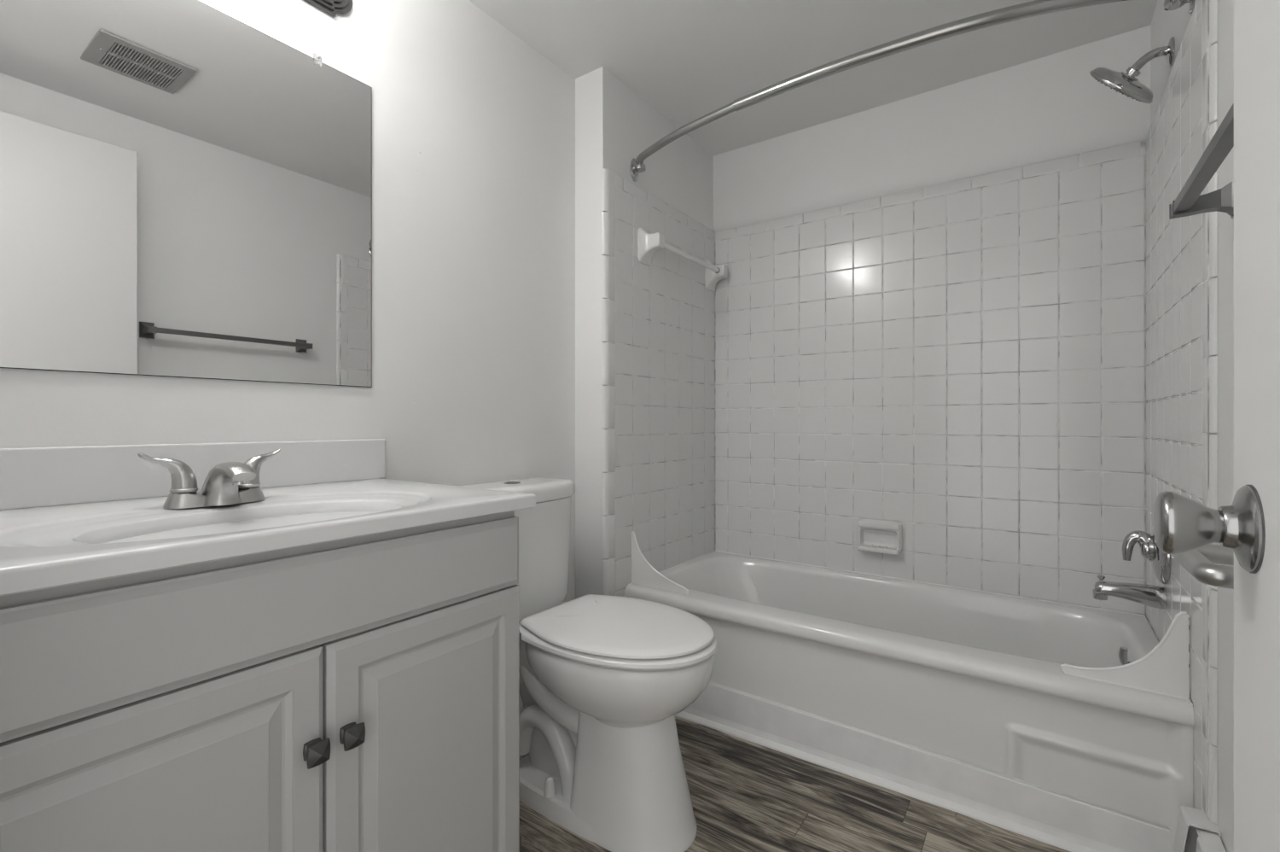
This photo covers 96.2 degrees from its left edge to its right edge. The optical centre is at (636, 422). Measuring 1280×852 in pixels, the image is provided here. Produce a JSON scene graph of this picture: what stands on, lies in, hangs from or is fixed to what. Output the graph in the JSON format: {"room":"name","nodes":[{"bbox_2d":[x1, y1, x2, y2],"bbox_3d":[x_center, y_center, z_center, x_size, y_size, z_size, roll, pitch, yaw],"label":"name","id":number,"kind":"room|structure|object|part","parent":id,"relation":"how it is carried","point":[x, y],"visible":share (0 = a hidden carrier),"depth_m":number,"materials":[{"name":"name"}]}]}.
{"room":"bathroom","nodes":[
{"label":"bathroom","id":0,"kind":"room"},
{"bbox_2d":[0,0,575,712],"bbox_3d":[-0.740,-0.121,1.398,0.101,2.213,1.671,0,0,35],"label":"wall","id":1,"kind":"structure","parent":0,"point":[473,127],"depth_m":1.58,"materials":[{"name":"paint"}]},
{"bbox_2d":[0,0,371,387],"bbox_3d":[-0.875,-0.467,1.111,0.012,0.758,0.763,0,0,35],"label":"wall mirror","id":2,"kind":"object","parent":1,"relation":"attached to","point":[185,189],"visible":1,"depth_m":1.11,"materials":[{"name":"silver mirror"}]},
{"bbox_2d":[0,438,385,510],"bbox_3d":[-0.868,0.089,1.113,0.020,0.099,0.810,0,0,35],"label":"backsplash","id":3,"kind":"structure","parent":1,"relation":"attached to","point":[30,477],"depth_m":1.05,"materials":[{"name":"stone"}]},
{"bbox_2d":[304,0,352,17],"bbox_3d":[-0.760,-1.040,1.027,0.297,0.173,0.670,0,0,35],"label":"vanity light","id":4,"kind":"object","parent":1,"relation":"attached to","point":[330,7],"visible":1,"depth_m":1.34,"materials":[{"name":"metal"}]},
{"bbox_2d":[575,66,715,598],"bbox_3d":[0.032,-0.121,2.371,0.241,2.213,0.818,0,0,35],"label":"wall","id":5,"kind":"structure","parent":0,"point":[645,334],"depth_m":2.12,"materials":[{"name":"tile"}]},
{"bbox_2d":[637,227,727,291],"bbox_3d":[0.214,-0.661,2.351,0.080,0.131,0.613,0,0,35],"label":"towel bar","id":6,"kind":"object","parent":5,"relation":"attached to","point":[648,243],"visible":1,"depth_m":2.17,"materials":[{"name":"ceramic"}]},
{"bbox_3d":[0.064,-0.661,2.138,0.080,0.131,0.091,0,0,35],"label":"post","id":7,"kind":"part","parent":6,"relation":"part of","materials":[{"name":"ceramic"}]},
{"bbox_3d":[0.365,-0.661,2.564,0.080,0.131,0.091,0,0,35],"label":"post","id":8,"kind":"part","parent":6,"relation":"part of","materials":[{"name":"ceramic"}]},
{"bbox_2d":[519,715,1070,851],"bbox_3d":[0.023,1.015,0.963,1.850,0.060,3.400,0,0,35],"label":"floor","id":9,"kind":"structure","parent":0,"point":[747,795],"depth_m":1.44,"materials":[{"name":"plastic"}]},
{"bbox_2d":[0,510,521,851],"bbox_3d":[-0.645,0.575,0.948,0.572,0.820,0.761,0,0,35],"label":"vanity cabinet","id":10,"kind":"object","parent":9,"relation":"on","point":[362,693],"visible":0.98,"depth_m":0.75,"materials":[{"name":"paint"}]},
{"bbox_3d":[-0.550,0.600,0.652,0.020,0.571,0.378,0,0,35],"label":"door","id":11,"kind":"part","parent":10,"relation":"part of","materials":[{"name":"paint"}]},
{"bbox_3d":[-0.444,0.246,0.803,0.020,0.129,0.752,0,0,35],"label":"false drawer","id":12,"kind":"part","parent":10,"relation":"part of","materials":[{"name":"paint"}]},
{"bbox_2d":[0,438,535,596],"bbox_3d":[-0.649,0.157,0.958,0.557,0.233,0.810,0,0,35],"label":"countertop","id":13,"kind":"structure","parent":10,"relation":"on","point":[77,514],"depth_m":0.94,"materials":[{"name":"stone"}]},
{"bbox_2d":[137,448,280,508],"bbox_3d":[-0.697,0.095,0.978,0.149,0.093,0.212,0,0,35],"label":"sink faucet","id":14,"kind":"object","parent":13,"relation":"on","point":[229,482],"visible":1,"depth_m":0.96,"materials":[{"name":"silver metal"}]},
{"bbox_3d":[-0.770,0.082,0.947,0.038,0.067,0.077,0,0,35],"label":"lever handle","id":15,"kind":"part","parent":14,"relation":"part of","materials":[{"name":"silver metal"}]},
{"bbox_3d":[-0.733,0.128,1.004,0.054,0.026,0.147,0,0,35],"label":"plate","id":16,"kind":"part","parent":14,"relation":"part of","materials":[{"name":"silver metal"}]},
{"bbox_3d":[-0.697,0.102,0.978,0.149,0.074,0.057,0,0,35],"label":"spout","id":17,"kind":"part","parent":14,"relation":"part of","materials":[{"name":"silver metal"}]},
{"bbox_3d":[-0.692,0.082,1.057,0.038,0.067,0.077,0,0,35],"label":"lever handle","id":18,"kind":"part","parent":14,"relation":"part of","materials":[{"name":"silver metal"}]},
{"bbox_3d":[-0.432,0.446,0.778,0.028,0.031,0.030,0,0,35],"label":"knob","id":19,"kind":"part","parent":10,"relation":"part of","materials":[{"name":"brown metal"}]},
{"bbox_3d":[-0.404,0.446,0.818,0.028,0.031,0.030,0,0,35],"label":"knob","id":20,"kind":"part","parent":10,"relation":"part of","materials":[{"name":"brown metal"}]},
{"bbox_3d":[-0.333,0.600,0.960,0.020,0.571,0.366,0,0,35],"label":"door","id":21,"kind":"part","parent":10,"relation":"part of","materials":[{"name":"paint"}]},
{"bbox_2d":[456,477,717,851],"bbox_3d":[-0.137,0.578,1.512,0.739,0.813,0.406,0,0,35],"label":"toilet","id":22,"kind":"object","parent":9,"relation":"on","point":[604,679],"visible":0.93,"depth_m":1.36,"materials":[{"name":"ceramic"}]},
{"bbox_3d":[-0.352,0.198,1.660,0.210,0.049,0.396,0,0,35],"label":"tank lid","id":23,"kind":"part","parent":22,"relation":"part of","materials":[{"name":"ceramic"}]},
{"bbox_3d":[-0.354,0.386,1.661,0.198,0.322,0.380,0,0,35],"label":"tank","id":24,"kind":"part","parent":22,"relation":"part of","materials":[{"name":"ceramic"}]},
{"bbox_3d":[-0.031,0.506,1.448,0.467,0.019,0.380,0,0,35],"label":"lid","id":25,"kind":"part","parent":22,"relation":"part of","materials":[{"name":"white plastic"}]},
{"bbox_3d":[-0.034,0.529,1.450,0.495,0.022,0.382,0,0,35],"label":"seat","id":26,"kind":"part","parent":22,"relation":"part of","materials":[{"name":"white plastic"}]},
{"bbox_2d":[624,550,1194,851],"bbox_3d":[0.765,0.783,1.915,1.483,0.401,0.696,0,0,35],"label":"bathtub","id":27,"kind":"object","parent":9,"relation":"on","point":[971,676],"visible":0.84,"depth_m":1.61,"materials":[{"name":"ceramic"}]},
{"bbox_2d":[631,530,689,594],"bbox_3d":[0.081,0.491,2.024,0.246,0.192,0.007,0,0,35],"label":"guard","id":28,"kind":"object","parent":27,"relation":"on","point":[642,573],"visible":1,"depth_m":2.05,"materials":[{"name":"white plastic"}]},
{"bbox_2d":[674,680,1171,851],"bbox_3d":[0.571,0.912,1.640,1.483,0.146,0.030,0,0,35],"label":"trim","id":29,"kind":"structure","parent":27,"relation":"attached to","point":[1056,818],"depth_m":1.50,"materials":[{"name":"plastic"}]},
{"bbox_3d":[1.302,0.653,1.529,0.025,0.105,0.072,0,0,35],"label":"overflow plate","id":30,"kind":"part","parent":27,"relation":"part of","materials":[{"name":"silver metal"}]},
{"bbox_2d":[1060,610,1189,699],"bbox_3d":[1.102,0.504,1.303,0.224,0.192,0.008,0,0,35],"label":"guard","id":31,"kind":"object","parent":27,"relation":"on","point":[1164,670],"visible":1,"depth_m":1.26,"materials":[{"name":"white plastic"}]},
{"bbox_2d":[468,0,1157,156],"bbox_3d":[0.248,-1.258,1.282,1.850,0.060,2.620,0,0,35],"label":"ceiling","id":32,"kind":"structure","parent":0,"point":[689,60],"depth_m":1.86,"materials":[{"name":"paint"}]},
{"bbox_2d":[713,25,1150,616],"bbox_3d":[0.951,-0.121,2.278,1.850,2.213,0.110,0,0,35],"label":"wall","id":33,"kind":"structure","parent":0,"point":[930,306],"depth_m":2.08,"materials":[{"name":"tile"}]},
{"bbox_2d":[857,517,902,554],"bbox_3d":[0.927,0.433,2.193,0.160,0.120,0.055,0,0,35],"label":"soap dish","id":34,"kind":"object","parent":33,"relation":"attached to","point":[874,535],"visible":1,"depth_m":2.19,"materials":[{"name":"ceramic"}]},
{"bbox_3d":[0.922,0.390,2.187,0.152,0.026,0.018,0,0,35],"label":"rail","id":35,"kind":"part","parent":34,"relation":"part of","materials":[{"name":"ceramic"}]},
{"bbox_2d":[1145,0,1233,851],"bbox_3d":[0.911,-0.121,0.731,0.123,2.213,2.485,0,0,35],"label":"wall","id":36,"kind":"structure","parent":0,"point":[1189,261],"depth_m":1.19,"materials":[{"name":"tile"}]},
{"bbox_2d":[630,0,1196,181],"bbox_3d":[0.563,-0.937,1.631,1.510,0.086,0.209,0,0,35],"label":"shower curtain rod","id":37,"kind":"object","parent":36,"relation":"attached to","point":[1035,8],"visible":1,"depth_m":1.46,"materials":[{"name":"metal"}]},
{"bbox_3d":[0.146,-0.954,1.907,0.053,0.028,0.494,0,0,-38],"label":"rod","id":38,"kind":"part","parent":37,"relation":"part of","materials":[{"name":"metal"}]},
{"bbox_2d":[1092,574,1167,609],"bbox_3d":[1.307,0.448,1.526,0.148,0.068,0.057,0,0,35],"label":"tub spout","id":39,"kind":"object","parent":36,"relation":"attached to","point":[1154,596],"visible":1,"depth_m":1.50,"materials":[{"name":"silver metal"}]},
{"bbox_3d":[1.261,0.424,1.558,0.017,0.022,0.017,0,0,35],"label":"diverter knob","id":40,"kind":"part","parent":39,"relation":"part of","materials":[{"name":"silver metal"}]},
{"bbox_2d":[1089,36,1175,103],"bbox_3d":[1.320,-0.912,1.537,0.171,0.150,0.160,0,0,35],"label":"shower","id":41,"kind":"object","parent":36,"relation":"attached to","point":[1126,84],"visible":1,"depth_m":1.50,"materials":[{"name":"silver metal"}]},
{"bbox_3d":[1.343,-0.946,1.500,0.091,0.053,0.022,0,0,35],"label":"arm","id":42,"kind":"part","parent":41,"relation":"part of","materials":[{"name":"silver metal"}]},
{"bbox_2d":[1121,524,1171,583],"bbox_3d":[1.332,0.330,1.508,0.087,0.170,0.170,0,0,35],"label":"shower valve","id":43,"kind":"object","parent":36,"relation":"attached to","point":[1160,561],"visible":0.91,"depth_m":1.49,"materials":[{"name":"silver metal"}]},
{"bbox_3d":[1.326,0.325,1.512,0.073,0.082,0.050,0,0,35],"label":"lever","id":44,"kind":"part","parent":43,"relation":"part of","materials":[{"name":"silver metal"}]},
{"bbox_2d":[1173,805,1226,851],"bbox_3d":[0.728,0.867,0.606,0.058,0.196,1.329,0,0,35],"label":"baseboard heater","id":45,"kind":"object","parent":36,"relation":"attached to","point":[1190,835],"visible":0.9,"depth_m":1.11,"materials":[{"name":"metal"}]},
{"bbox_3d":[0.699,0.858,0.578,0.014,0.155,1.250,0,0,35],"label":"panel","id":46,"kind":"part","parent":45,"relation":"part of","materials":[{"name":"metal"}]},
{"bbox_3d":[0.721,0.865,0.575,0.030,0.180,1.272,0,0,35],"label":"panel","id":47,"kind":"part","parent":45,"relation":"part of","materials":[{"name":"metal"}]},
{"bbox_2d":[1169,102,1233,218],"bbox_3d":[0.799,-0.376,0.734,0.090,0.068,0.646,0,0,35],"label":"towel bar","id":48,"kind":"object","parent":36,"relation":"attached to","point":[1189,201],"visible":0.66,"depth_m":0.90,"materials":[{"name":"grey metal"}]},
{"bbox_3d":[0.973,-0.378,0.978,0.089,0.064,0.048,0,0,35],"label":"post","id":49,"kind":"part","parent":48,"relation":"part of","materials":[{"name":"grey metal"}]},
{"bbox_2d":[1171,543,1233,588],"bbox_3d":[0.882,0.213,0.860,0.099,0.052,0.235,0,0,35],"label":"toilet paper holder","id":50,"kind":"object","parent":36,"relation":"attached to","point":[1200,562],"visible":0.62,"depth_m":0.83,"materials":[{"name":"silver metal"}]},
{"bbox_3d":[-0.480,-0.122,0.263,1.637,2.213,0.116,0,0,35],"label":"wall","id":51,"kind":"structure","parent":0,"visible":0},
{"bbox_2d":[1153,0,1279,851],"bbox_3d":[0.299,-0.035,0.209,0.091,2.016,0.710,0,0,35],"label":"door","id":52,"kind":"structure","parent":51,"relation":"in","point":[1250,526],"depth_m":0.44,"materials":[{"name":"paint"}]},
{"bbox_3d":[0.453,0.083,0.471,0.040,0.052,0.052,0,0,35],"label":"knob","id":53,"kind":"part","parent":52,"relation":"part of","materials":[{"name":"silver metal"}]}
]}

